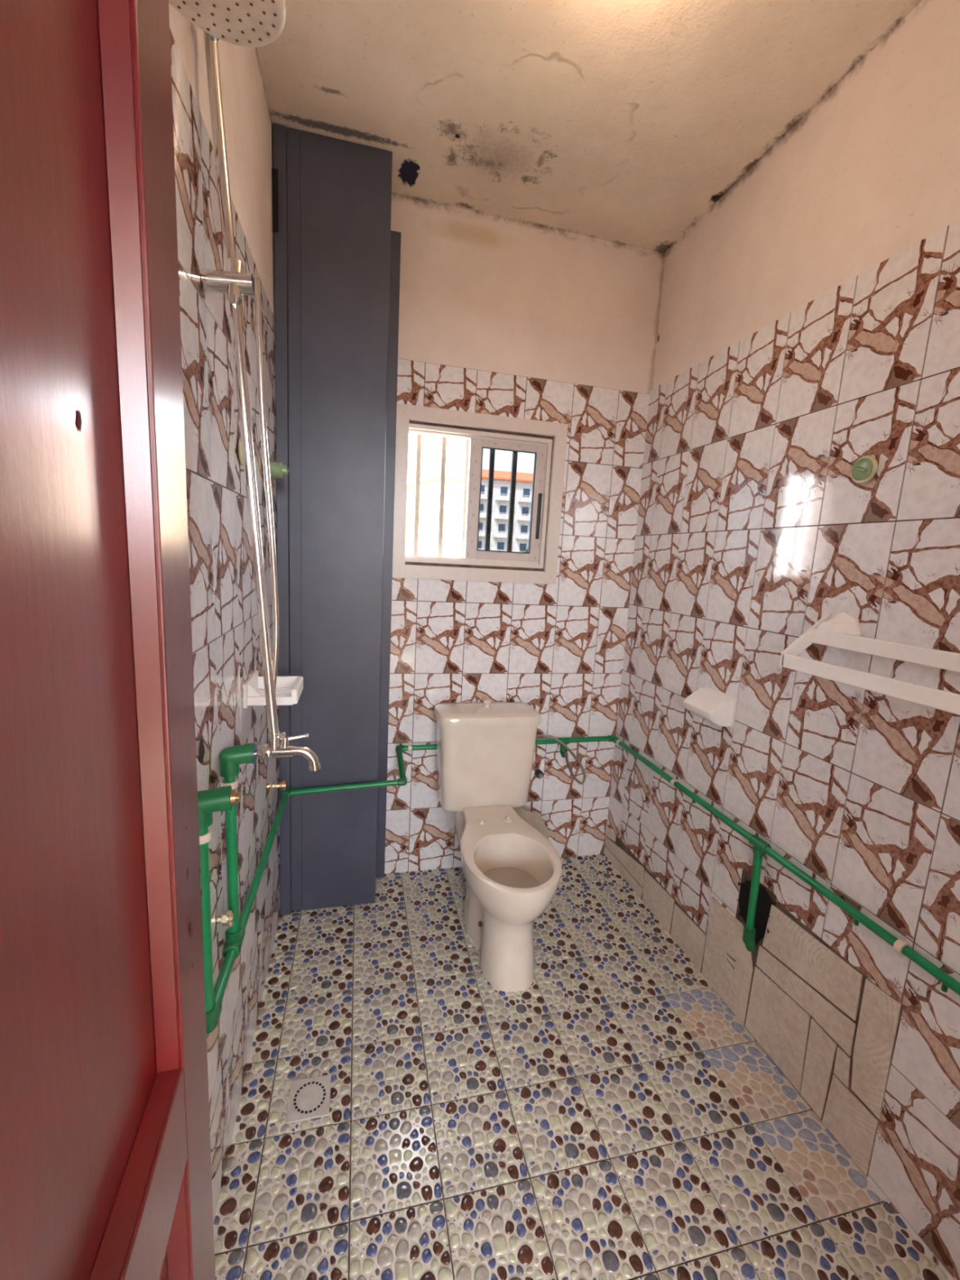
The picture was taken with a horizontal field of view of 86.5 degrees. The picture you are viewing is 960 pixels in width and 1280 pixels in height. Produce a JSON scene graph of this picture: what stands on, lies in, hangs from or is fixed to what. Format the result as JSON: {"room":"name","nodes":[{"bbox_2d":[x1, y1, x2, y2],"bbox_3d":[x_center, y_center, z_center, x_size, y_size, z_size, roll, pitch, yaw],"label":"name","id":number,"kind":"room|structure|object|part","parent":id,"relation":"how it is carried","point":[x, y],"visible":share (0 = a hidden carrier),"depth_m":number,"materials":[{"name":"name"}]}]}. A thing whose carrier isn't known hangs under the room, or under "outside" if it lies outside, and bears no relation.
{"room":"bathroom","nodes":[
{"label":"bathroom","id":0,"kind":"room"},
{"bbox_2d":[168,3,279,1224],"bbox_3d":[-0.524,-0.076,0.712,0.154,2.626,2.480,1,9,-14],"label":"wall","id":1,"kind":"structure","parent":0,"point":[226,642],"depth_m":1.08,"materials":[{"name":"tile"}]},
{"bbox_2d":[216,910,234,926],"bbox_3d":[-0.517,0.563,1.037,0.031,0.040,0.030,1,9,-14],"label":"pipe fitting","id":2,"kind":"object","parent":1,"relation":"attached to","point":[227,918],"visible":1,"depth_m":1.03,"materials":[{"name":"silver metal"}]},
{"bbox_3d":[-0.506,0.554,1.033,0.010,0.019,0.019,-1,10,-23],"label":"stem","id":3,"kind":"part","parent":2,"relation":"part of","materials":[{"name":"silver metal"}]},
{"bbox_2d":[238,437,243,466],"bbox_3d":[-0.538,-0.432,1.173,0.018,0.064,0.064,1,9,-14],"label":"plug","id":4,"kind":"object","parent":1,"relation":"attached to","point":[240,449],"visible":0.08,"depth_m":1.15,"materials":[{"name":"green plastic"}]},
{"bbox_2d":[168,0,320,771],"bbox_3d":[-0.387,-0.355,0.824,0.195,1.316,0.316,2,9,-5],"label":"shower","id":5,"kind":"object","parent":1,"relation":"attached to","point":[244,23],"visible":0.99,"depth_m":0.90,"materials":[{"name":"silver metal"}]},
{"bbox_2d":[252,743,257,764],"bbox_3d":[-0.452,0.234,1.048,0.023,0.040,0.041,1,9,-14],"label":"pipe fitting","id":6,"kind":"object","parent":5,"relation":"in","point":[255,747],"depth_m":1.04,"materials":[{"name":"silver metal"}]},
{"bbox_2d":[254,730,309,760],"bbox_3d":[-0.411,0.217,1.056,0.110,0.059,0.040,1,9,-14],"label":"tap","id":7,"kind":"object","parent":5,"relation":"on","point":[273,749],"depth_m":1.05,"materials":[{"name":"silver metal"}]},
{"bbox_3d":[-0.375,0.247,1.069,0.080,0.054,0.024,1,9,-14],"label":"spout","id":8,"kind":"part","parent":5,"relation":"part of","materials":[{"name":"silver metal"}]},
{"bbox_2d":[243,670,303,708],"bbox_3d":[-0.534,0.126,1.331,0.125,0.060,0.155,1,9,-14],"label":"soap dish","id":9,"kind":"object","parent":1,"relation":"attached to","point":[289,689],"visible":0.94,"depth_m":1.31,"materials":[{"name":"white ceramic"}]},
{"bbox_3d":[-0.590,0.125,1.317,0.009,0.060,0.155,1,9,-14],"label":"plate","id":10,"kind":"part","parent":9,"relation":"part of","materials":[{"name":"white ceramic"}]},
{"bbox_2d":[269,461,289,478],"bbox_3d":[-0.585,-0.491,1.475,0.067,0.064,0.064,1,9,-14],"label":"plug","id":11,"kind":"object","parent":1,"relation":"attached to","point":[277,469],"visible":0.59,"depth_m":1.46,"materials":[{"name":"green plastic"}]},
{"bbox_2d":[275,780,285,791],"bbox_3d":[-0.698,0.509,1.793,0.031,0.040,0.030,1,9,-14],"label":"pipe fitting","id":12,"kind":"object","parent":1,"relation":"attached to","point":[282,785],"visible":1,"depth_m":1.79,"materials":[{"name":"gold metal"}]},
{"bbox_2d":[384,193,664,874],"bbox_3d":[-0.050,-0.283,2.158,1.746,2.626,0.153,1,9,-14],"label":"wall","id":13,"kind":"structure","parent":0,"point":[499,316],"depth_m":2.10,"materials":[{"name":"tile"}]},
{"bbox_2d":[413,434,469,558],"bbox_3d":[-0.048,-0.579,2.148,0.613,0.535,0.019,1,9,-14],"label":"bars","id":14,"kind":"object","parent":13,"relation":"attached to","point":[419,437],"visible":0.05,"depth_m":2.11,"materials":[{"name":"beige paint"}]},
{"bbox_2d":[391,403,568,584],"bbox_3d":[-0.008,-0.566,2.076,0.687,0.645,0.105,1,9,-14],"label":"window","id":15,"kind":"structure","parent":13,"relation":"in","point":[508,475],"depth_m":2.07,"materials":[{"name":"white plastic"}]},
{"bbox_3d":[-0.031,-0.569,2.078,0.619,0.519,0.089,1,9,-14],"label":"frame","id":16,"kind":"part","parent":15,"relation":"part of","materials":[{"name":"white plastic"}]},
{"bbox_3d":[0.108,-0.568,2.097,0.328,0.500,0.026,1,9,-14],"label":"sash","id":17,"kind":"part","parent":15,"relation":"part of","materials":[{"name":"plastic"}]},
{"bbox_3d":[0.106,-0.567,2.096,0.236,0.414,0.001,1,9,-14],"label":"glass pane","id":18,"kind":"part","parent":15,"relation":"part of","materials":[{"name":"clear glass"}]},
{"bbox_3d":[0.244,-0.514,2.120,0.015,0.185,0.010,1,9,-14],"label":"sash handle","id":19,"kind":"part","parent":15,"relation":"part of","materials":[{"name":"black plastic"}]},
{"bbox_2d":[534,768,543,778],"bbox_3d":[0.267,0.602,2.287,0.034,0.034,0.036,1,9,-14],"label":"pipe","id":20,"kind":"object","parent":13,"relation":"attached to","point":[539,774],"visible":1,"depth_m":2.28,"materials":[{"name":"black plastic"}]},
{"bbox_2d":[513,807,549,840],"bbox_3d":[0.199,0.877,2.212,0.281,0.351,0.131,-4,11,-37],"label":"pipe","id":21,"kind":"object","parent":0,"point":[532,819],"visible":0.16,"depth_m":2.16,"materials":[{"name":"beige ceramic"}]},
{"bbox_2d":[213,853,948,1279],"bbox_3d":[0.160,1.264,1.185,1.746,0.107,2.630,1,9,-14],"label":"floor","id":22,"kind":"structure","parent":0,"point":[611,1116],"depth_m":1.27,"materials":[{"name":"tile"}]},
{"bbox_2d":[286,1074,331,1124],"bbox_3d":[-0.431,1.160,1.293,0.100,0.006,0.102,1,9,-14],"label":"floor drain","id":23,"kind":"object","parent":22,"relation":"on","point":[309,1098],"visible":1,"depth_m":1.29,"materials":[{"name":"silver metal"}]},
{"bbox_2d":[271,122,400,915],"bbox_3d":[-0.516,-0.262,1.863,0.398,2.620,0.202,1,9,-14],"label":"duct","id":24,"kind":"object","parent":22,"relation":"on","point":[337,252],"visible":1,"depth_m":1.74,"materials":[{"name":"grey metal"}]},
{"bbox_2d":[434,699,561,992],"bbox_3d":[0.070,0.690,1.876,0.416,0.810,0.739,1,9,-14],"label":"toilet","id":25,"kind":"object","parent":22,"relation":"on","point":[512,872],"visible":1,"depth_m":1.88,"materials":[{"name":"ceramic"}]},
{"bbox_3d":[0.029,0.261,2.074,0.048,0.031,0.048,1,9,-14],"label":"flush knob","id":26,"kind":"part","parent":25,"relation":"part of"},
{"bbox_3d":[0.029,0.300,2.072,0.416,0.047,0.215,1,9,-14],"label":"cistern lid","id":27,"kind":"part","parent":25,"relation":"part of","materials":[{"name":"ceramic"}]},
{"bbox_3d":[0.081,0.908,1.815,0.325,0.400,0.543,1,9,-14],"label":"bowl","id":28,"kind":"part","parent":25,"relation":"part of","materials":[{"name":"ceramic"}]},
{"bbox_2d":[256,0,922,253],"bbox_3d":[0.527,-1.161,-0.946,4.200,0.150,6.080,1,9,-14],"label":"ceiling","id":29,"kind":"structure","parent":0,"point":[624,122],"depth_m":1.37,"materials":[{"name":"paint"}]},
{"bbox_2d":[604,0,959,1279],"bbox_3d":[1.021,-0.052,1.083,0.159,2.626,2.480,1,9,-14],"label":"wall","id":30,"kind":"structure","parent":0,"point":[808,328],"depth_m":1.32,"materials":[{"name":"tile"}]},
{"bbox_2d":[197,735,959,1034],"bbox_3d":[0.190,0.599,1.115,1.443,0.715,2.244,1,9,-14],"label":"pipe","id":31,"kind":"object","parent":30,"relation":"attached to","point":[223,798],"visible":0.9,"depth_m":1.08,"materials":[{"name":"green plastic"}]},
{"bbox_2d":[536,733,586,784],"bbox_3d":[0.337,0.530,2.257,0.316,0.261,0.050,-1,10,-26],"label":"flexible hose","id":32,"kind":"object","parent":31,"relation":"attached to","point":[543,735],"visible":0.92,"depth_m":2.28,"materials":[{"name":"metal"}]},
{"bbox_2d":[683,685,737,728],"bbox_3d":[0.752,0.220,1.685,0.087,0.100,0.158,1,9,-14],"label":"paper holder","id":33,"kind":"object","parent":30,"relation":"attached to","point":[717,707],"visible":1,"depth_m":1.64,"materials":[{"name":"white plastic"}]},
{"bbox_3d":[0.792,0.220,1.695,0.003,0.100,0.158,1,9,-14],"label":"plate","id":34,"kind":"part","parent":33,"relation":"part of","materials":[{"name":"white plastic"}]},
{"bbox_2d":[850,455,877,483],"bbox_3d":[0.907,-0.405,1.211,0.018,0.064,0.064,1,9,-14],"label":"plug","id":35,"kind":"object","parent":30,"relation":"attached to","point":[865,468],"visible":1,"depth_m":1.20,"materials":[{"name":"green plastic"}]},
{"bbox_2d":[779,612,959,715],"bbox_3d":[0.909,0.056,0.948,0.128,0.148,0.732,1,9,-14],"label":"towel rack","id":36,"kind":"object","parent":30,"relation":"attached to","point":[840,631],"visible":1,"depth_m":1.11,"materials":[{"name":"white plastic"}]},
{"bbox_3d":[0.827,0.000,1.295,0.128,0.139,0.010,1,9,-14],"label":"arm","id":37,"kind":"part","parent":36,"relation":"part of","materials":[{"name":"white plastic"}]},
{"bbox_3d":[0.849,0.110,0.945,0.012,0.035,0.720,1,9,-14],"label":"rail","id":38,"kind":"part","parent":36,"relation":"part of","materials":[{"name":"white plastic"}]},
{"bbox_3d":[0.923,0.048,0.952,0.012,0.035,0.720,1,9,-14],"label":"rail","id":39,"kind":"part","parent":36,"relation":"part of","materials":[{"name":"white plastic"}]},
{"bbox_3d":[0.515,0.129,-0.218,1.746,2.626,0.153,1,9,-14],"label":"wall","id":40,"kind":"structure","parent":0,"visible":0},
{"bbox_2d":[0,0,215,1279],"bbox_3d":[-0.184,0.336,0.139,0.048,2.010,0.798,0,10,-17],"label":"door","id":41,"kind":"structure","parent":40,"relation":"in","point":[105,1162],"depth_m":0.32,"materials":[{"name":"red paint"}]},
{"bbox_3d":[-0.161,-0.061,0.080,0.016,1.007,0.624,0,10,-17],"label":"panel moulding","id":42,"kind":"part","parent":41,"relation":"part of","materials":[{"name":"red paint"}]},
{"bbox_3d":[-0.199,0.483,0.165,0.037,0.100,0.626,0,10,-17],"label":"rail","id":43,"kind":"part","parent":41,"relation":"part of","materials":[{"name":"red paint"}]},
{"bbox_3d":[-0.224,0.836,0.220,0.012,0.625,0.626,0,10,-17],"label":"panel","id":44,"kind":"part","parent":41,"relation":"part of","materials":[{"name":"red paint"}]},
{"bbox_3d":[-0.210,0.836,0.224,0.016,0.617,0.624,0,10,-17],"label":"panel moulding","id":45,"kind":"part","parent":41,"relation":"part of","materials":[{"name":"red paint"}]},
{"label":"outside","id":46,"kind":"structure","parent":0,"visible":0},
{"bbox_3d":[-3.711,-0.125,84.709,150.000,0.200,159.840,1,9,-14],"label":"ground","id":47,"kind":"structure","parent":46,"visible":0},
{"bbox_2d":[405,475,463,558],"bbox_3d":[-6.200,-5.947,55.051,4.100,20.400,16.800,-2,10,-27],"label":"building","id":48,"kind":"structure","parent":47,"relation":"on","point":[454,486],"depth_m":47.45,"materials":[{"name":"white"}]},
{"bbox_2d":[445,467,464,478],"bbox_3d":[6.043,-14.799,89.524,28.481,28.250,15.816,1,9,-14],"label":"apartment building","id":49,"kind":"structure","parent":47,"relation":"on","point":[459,473],"depth_m":80.10,"materials":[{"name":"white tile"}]}
]}

